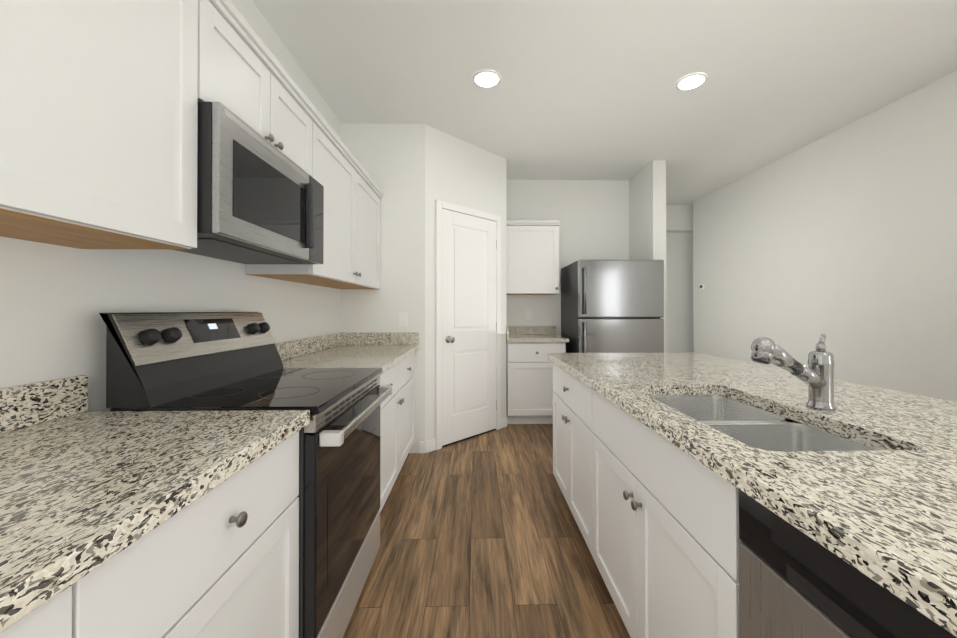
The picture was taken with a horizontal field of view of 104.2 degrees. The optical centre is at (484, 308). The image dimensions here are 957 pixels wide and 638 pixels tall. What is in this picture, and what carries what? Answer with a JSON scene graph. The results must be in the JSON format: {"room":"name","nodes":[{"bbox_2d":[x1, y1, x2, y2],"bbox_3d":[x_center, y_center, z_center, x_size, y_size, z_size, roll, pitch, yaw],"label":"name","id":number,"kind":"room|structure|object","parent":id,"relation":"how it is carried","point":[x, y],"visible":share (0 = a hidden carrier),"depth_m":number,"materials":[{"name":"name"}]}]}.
{"room":"kitchen","nodes":[
{"label":"kitchen","id":0,"kind":"room"},
{"bbox_2d":[0,0,340,410],"bbox_3d":[-1.212,-0.187,0.240,0.120,2.800,5.845,0,0,-1],"label":"wall","id":1,"kind":"structure","parent":0,"point":[55,300],"depth_m":1.16,"materials":[{"name":"paint"}]},
{"bbox_2d":[0,0,197,249],"bbox_3d":[-0.982,-0.584,0.784,0.359,0.820,0.608,0,0,-1],"label":"upper cabinet","id":2,"kind":"object","parent":1,"relation":"attached to","point":[98,120],"visible":1,"depth_m":0.83,"materials":[{"name":"white wood"}]},
{"bbox_2d":[198,0,316,175],"bbox_3d":[-0.997,-0.802,1.471,0.359,0.376,0.758,0,0,-1],"label":"upper cabinet","id":3,"kind":"object","parent":1,"relation":"attached to","point":[244,76],"visible":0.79,"depth_m":1.34,"materials":[{"name":"white wood"}]},
{"bbox_2d":[172,101,323,263],"bbox_3d":[-0.968,-0.413,1.470,0.417,0.394,0.752,0,0,-1],"label":"microwave","id":4,"kind":"object","parent":3,"relation":"attached to","point":[260,199],"visible":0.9,"depth_m":1.28,"materials":[{"name":"silver metal"}]},
{"bbox_2d":[245,115,360,286],"bbox_3d":[-1.028,-0.562,2.208,0.331,0.788,0.714,0,0,-1],"label":"upper cabinet","id":5,"kind":"object","parent":1,"relation":"attached to","point":[353,193],"depth_m":2.17,"materials":[{"name":"white wood"}]},
{"bbox_2d":[329,171,380,288],"bbox_3d":[-1.041,-0.559,2.799,0.331,0.788,0.713,0,0,-1],"label":"upper cabinet","id":6,"kind":"object","parent":1,"relation":"attached to","point":[370,197],"depth_m":2.89,"materials":[{"name":"white wood"}]},
{"bbox_2d":[341,123,506,452],"bbox_3d":[-0.561,-0.167,3.891,1.585,2.800,1.445,0,0,-1],"label":"wall","id":7,"kind":"structure","parent":0,"point":[414,171],"depth_m":3.17,"materials":[{"name":"paint"}]},
{"bbox_2d":[399,313,407,325],"bbox_3d":[-0.690,0.096,3.159,0.075,0.115,0.008,0,0,-1],"label":"light switch","id":8,"kind":"object","parent":7,"relation":"attached to","point":[403,319],"visible":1,"depth_m":3.16,"materials":[{"name":"white plastic"}]},
{"bbox_2d":[419,441,424,453],"bbox_3d":[1.565,1.170,1.558,4.168,0.100,8.330,0,0,-1],"label":"baseboard","id":9,"kind":"structure","parent":7,"relation":"attached to","point":[421,446],"depth_m":3.15,"materials":[{"name":"paint"}]},
{"bbox_2d":[425,200,506,452],"bbox_3d":[-0.129,0.143,3.525,1.038,2.176,0.022,0,0,-45],"label":"door frame","id":10,"kind":"structure","parent":7,"relation":"attached to","point":[433,444],"depth_m":3.26,"materials":[{"name":"paint"}]},
{"bbox_2d":[442,209,496,445],"bbox_3d":[-0.128,0.166,3.519,0.514,2.090,0.499,0,0,-1],"label":"pantry door","id":11,"kind":"structure","parent":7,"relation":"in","point":[469,330],"depth_m":3.50,"materials":[{"name":"paint"}]},
{"bbox_2d":[343,424,630,637],"bbox_3d":[1.676,1.247,1.900,6.030,0.050,9.350,0,0,-1],"label":"floor","id":12,"kind":"structure","parent":0,"point":[481,536],"depth_m":1.84,"materials":[{"name":"brown wood"}]},
{"bbox_2d":[0,539,139,637],"bbox_3d":[-0.828,0.772,-0.123,0.627,0.880,1.310,0,0,-1],"label":"base cabinet","id":13,"kind":"object","parent":12,"relation":"on","point":[104,603],"depth_m":0.51,"materials":[{"name":"white wood"}]},
{"bbox_2d":[0,375,309,632],"bbox_3d":[-0.819,0.261,0.155,0.657,0.145,1.862,0,0,-1],"label":"countertop","id":14,"kind":"structure","parent":13,"relation":"on","point":[84,491],"depth_m":0.68,"materials":[{"name":"stone"}]},
{"bbox_2d":[140,431,298,637],"bbox_3d":[-0.847,0.777,0.746,0.627,0.880,0.672,0,0,-1],"label":"base cabinet","id":15,"kind":"object","parent":12,"relation":"on","point":[221,560],"depth_m":0.79,"materials":[{"name":"white wood"}]},
{"bbox_2d":[99,312,392,637],"bbox_3d":[-0.788,0.617,1.468,0.694,1.205,0.754,0,0,-1],"label":"range","id":16,"kind":"object","parent":12,"relation":"on","point":[193,361],"visible":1,"depth_m":1.27,"materials":[{"name":"grey metal"}]},
{"bbox_2d":[379,360,402,512],"bbox_3d":[-0.879,0.784,2.194,0.627,0.880,0.689,0,0,-1],"label":"base cabinet","id":17,"kind":"object","parent":12,"relation":"on","point":[396,424],"depth_m":2.29,"materials":[{"name":"white wood"}]},
{"bbox_2d":[403,353,413,463],"bbox_3d":[-0.893,0.787,2.786,0.627,0.880,0.734,0,0,-1],"label":"base cabinet","id":18,"kind":"object","parent":12,"relation":"on","point":[408,363],"depth_m":2.85,"materials":[{"name":"white wood"}]},
{"bbox_2d":[275,332,418,374],"bbox_3d":[-0.871,0.273,2.504,0.657,0.145,1.304,0,0,-1],"label":"countertop","id":19,"kind":"structure","parent":18,"relation":"on","point":[385,351],"depth_m":2.52,"materials":[{"name":"stone"}]},
{"bbox_2d":[507,342,565,423],"bbox_3d":[0.540,0.795,4.182,0.610,0.879,0.656,0,0,-1],"label":"base cabinet","id":20,"kind":"object","parent":12,"relation":"on","point":[529,382],"visible":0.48,"depth_m":3.89,"materials":[{"name":"white wood"}]},
{"bbox_2d":[507,326,568,341],"bbox_3d":[0.552,0.282,4.187,0.647,0.145,0.652,0,0,-1],"label":"countertop","id":21,"kind":"structure","parent":20,"relation":"on","point":[531,333],"depth_m":4.32,"materials":[{"name":"stone"}]},
{"bbox_2d":[561,259,663,352],"bbox_3d":[1.351,0.376,4.053,0.845,1.715,0.861,0,0,-1],"label":"refrigerator","id":22,"kind":"object","parent":12,"relation":"on","point":[612,306],"visible":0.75,"depth_m":3.68,"materials":[{"name":"silver metal"}]},
{"bbox_2d":[553,363,740,598],"bbox_3d":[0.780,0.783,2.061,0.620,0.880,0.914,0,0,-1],"label":"base cabinet","id":23,"kind":"object","parent":12,"relation":"on","point":[655,516],"depth_m":1.17,"materials":[{"name":"white wood"}]},
{"bbox_2d":[547,353,956,636],"bbox_3d":[0.990,0.317,0.914,1.047,0.040,3.300,0,0,-1],"label":"countertop","id":24,"kind":"structure","parent":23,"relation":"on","point":[885,515],"depth_m":0.73,"materials":[{"name":"stone"}]},
{"bbox_2d":[648,395,877,450],"bbox_3d":[0.748,0.440,1.116,0.386,0.200,0.701,0,0,-1],"label":"sink","id":25,"kind":"object","parent":24,"relation":"in","point":[750,425],"visible":0.15,"depth_m":1.10,"materials":[{"name":"metal"}]},
{"bbox_2d":[751,334,836,410],"bbox_3d":[0.887,0.186,1.071,0.327,0.222,0.068,0,0,-20],"label":"faucet","id":26,"kind":"object","parent":24,"relation":"on","point":[816,375],"visible":1,"depth_m":1.09,"materials":[{"name":"silver metal"}]},
{"bbox_2d":[739,489,956,637],"bbox_3d":[0.804,0.776,0.433,0.606,0.876,0.604,0,0,-1],"label":"dishwasher","id":27,"kind":"object","parent":12,"relation":"on","point":[794,582],"visible":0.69,"depth_m":0.58,"materials":[{"name":"grey metal"}]},
{"bbox_2d":[506,180,628,335],"bbox_3d":[0.994,-0.164,4.588,1.553,2.800,0.120,0,0,-1],"label":"wall","id":28,"kind":"structure","parent":0,"point":[592,216],"depth_m":4.53,"materials":[{"name":"paint"}]},
{"bbox_2d":[506,220,559,294],"bbox_3d":[0.537,-0.575,4.338,0.610,0.820,0.359,0,0,-1],"label":"upper cabinet","id":29,"kind":"object","parent":28,"relation":"attached to","point":[532,250],"visible":0.81,"depth_m":4.19,"materials":[{"name":"white wood"}]},
{"bbox_2d":[252,0,956,204],"bbox_3d":[1.676,-1.603,1.915,6.030,0.050,9.350,0,0,-1],"label":"ceiling","id":30,"kind":"structure","parent":0,"point":[584,90],"depth_m":2.46,"materials":[{"name":"paint"}]},
{"bbox_2d":[473,70,500,87],"bbox_3d":[0.017,-1.570,2.553,0.196,0.007,0.196,0,0,-1],"label":"recessed light","id":31,"kind":"object","parent":30,"relation":"in","point":[486,78],"visible":1,"depth_m":2.54,"materials":[{"name":"paint"}]},
{"bbox_2d":[675,73,707,90],"bbox_3d":[1.436,-1.570,2.585,0.196,0.007,0.196,0,0,-1],"label":"recessed light","id":32,"kind":"object","parent":30,"relation":"in","point":[691,81],"visible":1,"depth_m":2.57,"materials":[{"name":"paint"}]},
{"bbox_2d":[629,160,666,352],"bbox_3d":[1.835,-0.162,4.897,0.140,2.800,1.920,0,0,-1],"label":"wall","id":33,"kind":"structure","parent":0,"point":[647,212],"depth_m":4.02,"materials":[{"name":"paint"}]},
{"bbox_2d":[666,205,693,352],"bbox_3d":[3.247,-0.158,5.748,2.719,2.800,0.280,0,0,-1],"label":"wall","id":34,"kind":"structure","parent":0,"point":[679,275],"depth_m":5.76,"materials":[{"name":"paint"}]},
{"bbox_2d":[693,71,956,401],"bbox_3d":[3.212,-0.180,1.437,0.120,2.800,8.040,0,0,-1],"label":"wall","id":35,"kind":"structure","parent":0,"point":[844,239],"depth_m":3.15,"materials":[{"name":"paint"}]},
{"bbox_2d":[699,284,704,289],"bbox_3d":[3.055,-0.300,5.235,0.023,0.080,0.100,0,0,-1],"label":"thermostat","id":36,"kind":"object","parent":35,"relation":"attached to","point":[701,286],"visible":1,"depth_m":5.22,"materials":[{"name":"white plastic"}]}
]}

